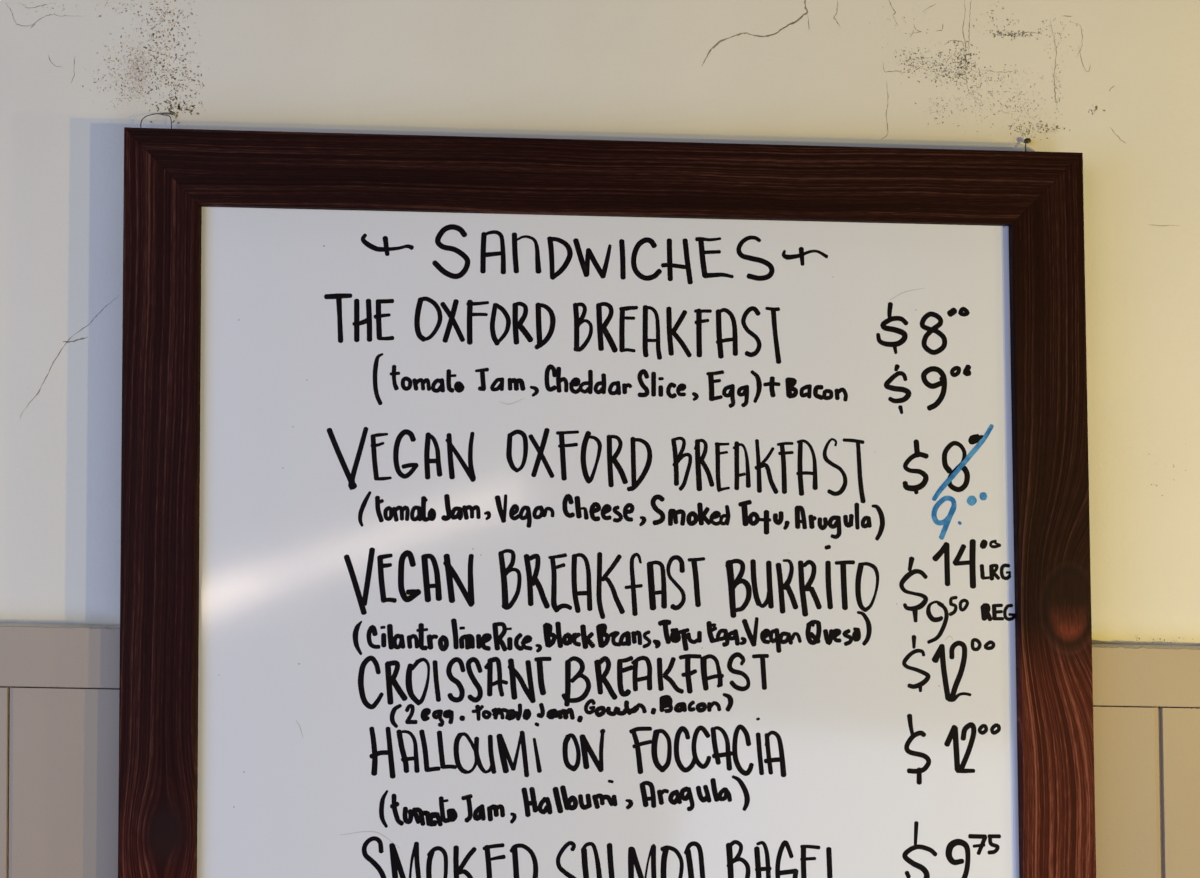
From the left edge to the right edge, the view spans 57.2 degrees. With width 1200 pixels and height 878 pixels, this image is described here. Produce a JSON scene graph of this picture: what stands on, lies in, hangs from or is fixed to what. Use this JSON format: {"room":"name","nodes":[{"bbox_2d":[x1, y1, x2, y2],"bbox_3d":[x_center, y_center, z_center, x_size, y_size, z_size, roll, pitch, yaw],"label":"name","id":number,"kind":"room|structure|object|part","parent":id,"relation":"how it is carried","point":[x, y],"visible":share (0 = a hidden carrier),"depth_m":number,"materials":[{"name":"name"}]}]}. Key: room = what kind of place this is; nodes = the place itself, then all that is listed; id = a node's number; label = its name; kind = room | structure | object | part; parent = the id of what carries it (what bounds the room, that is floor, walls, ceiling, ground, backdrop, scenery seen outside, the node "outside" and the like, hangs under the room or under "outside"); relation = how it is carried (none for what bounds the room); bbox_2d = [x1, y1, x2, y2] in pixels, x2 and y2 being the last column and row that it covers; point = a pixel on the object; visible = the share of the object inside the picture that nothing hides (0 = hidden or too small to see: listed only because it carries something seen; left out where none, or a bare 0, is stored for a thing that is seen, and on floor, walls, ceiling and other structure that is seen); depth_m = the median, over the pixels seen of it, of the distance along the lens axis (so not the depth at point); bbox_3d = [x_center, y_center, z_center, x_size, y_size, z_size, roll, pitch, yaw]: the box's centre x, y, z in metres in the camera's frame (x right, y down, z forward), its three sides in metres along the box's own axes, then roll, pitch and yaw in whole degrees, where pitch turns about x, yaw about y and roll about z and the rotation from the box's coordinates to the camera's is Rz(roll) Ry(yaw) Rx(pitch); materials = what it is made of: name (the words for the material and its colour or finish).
{"room":"eatery","nodes":[
{"label":"eatery","id":0,"kind":"room"},
{"bbox_2d":[0,0,1199,645],"bbox_3d":[0.059,-0.038,0.987,5.000,3.050,0.120,1,-2,-2],"label":"wall","id":1,"kind":"structure","parent":0,"point":[1115,83],"depth_m":0.94,"materials":[{"name":"paint"}]},
{"bbox_2d":[0,686,9,877],"bbox_3d":[-1.448,0.807,0.825,1.991,1.303,0.015,1,-2,-2],"label":"trim","id":2,"kind":"structure","parent":1,"relation":"attached to","point":[4,690],"depth_m":0.88,"materials":[{"name":"beige paint"}]},
{"bbox_2d":[8,689,9,877],"bbox_3d":[-0.467,0.830,0.868,0.028,1.258,0.011,1,-2,-2],"label":"trim","id":3,"kind":"structure","parent":1,"relation":"attached to","point":[9,689],"depth_m":0.88,"materials":[{"name":"beige paint"}]},
{"bbox_2d":[9,687,1160,877],"bbox_3d":[-0.004,0.838,0.885,0.951,1.269,0.015,1,-2,-2],"label":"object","id":4,"kind":"structure","parent":1,"relation":"attached to","point":[64,741],"depth_m":0.88,"materials":[{"name":"beige paint"}]},
{"bbox_2d":[0,622,1199,706],"bbox_3d":[0.060,0.189,0.910,5.000,0.132,0.018,1,-2,-2],"label":"trim","id":5,"kind":"structure","parent":1,"relation":"attached to","point":[31,654],"depth_m":0.88,"materials":[{"name":"beige paint"}]},
{"bbox_2d":[118,112,1095,877],"bbox_3d":[0.011,0.299,0.893,0.792,1.136,0.039,1,-2,-2],"label":"menu board","id":6,"kind":"object","parent":1,"relation":"attached to","point":[491,507],"visible":1,"depth_m":0.89,"materials":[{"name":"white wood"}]},
{"bbox_3d":[-0.347,0.305,0.869,0.075,1.107,0.022,1,-2,-2],"label":"frame rail","id":7,"kind":"part","parent":6,"relation":"part of","materials":[{"name":"brown wood"}]},
{"bbox_3d":[0.009,-0.212,0.902,0.779,0.065,0.022,1,-2,-2],"label":"frame rail","id":8,"kind":"part","parent":6,"relation":"part of","materials":[{"name":"brown wood"}]},
{"bbox_3d":[0.370,0.317,0.899,0.073,1.107,0.022,1,-2,-2],"label":"frame rail","id":9,"kind":"part","parent":6,"relation":"part of","materials":[{"name":"brown wood"}]},
{"bbox_2d":[1024,138,1030,142],"bbox_3d":[0.366,-0.256,0.950,0.006,0.004,0.016,1,-2,-2],"label":"nail","id":10,"kind":"object","parent":1,"relation":"attached to","point":[1026,140],"visible":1,"depth_m":0.94,"materials":[{"name":"metal"}]},
{"bbox_2d":[1158,708,1162,877],"bbox_3d":[0.468,0.847,0.906,0.011,1.241,0.011,1,-2,-2],"label":"trim","id":11,"kind":"structure","parent":1,"relation":"attached to","point":[1158,708],"depth_m":0.92,"materials":[{"name":"beige paint"}]},
{"bbox_2d":[1158,707,1199,877],"bbox_3d":[1.508,0.862,0.948,2.089,1.253,0.015,1,-2,-2],"label":"wall panel","id":12,"kind":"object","parent":1,"relation":"attached to","point":[1180,726],"depth_m":0.92,"materials":[{"name":"beige paint"}]}
]}

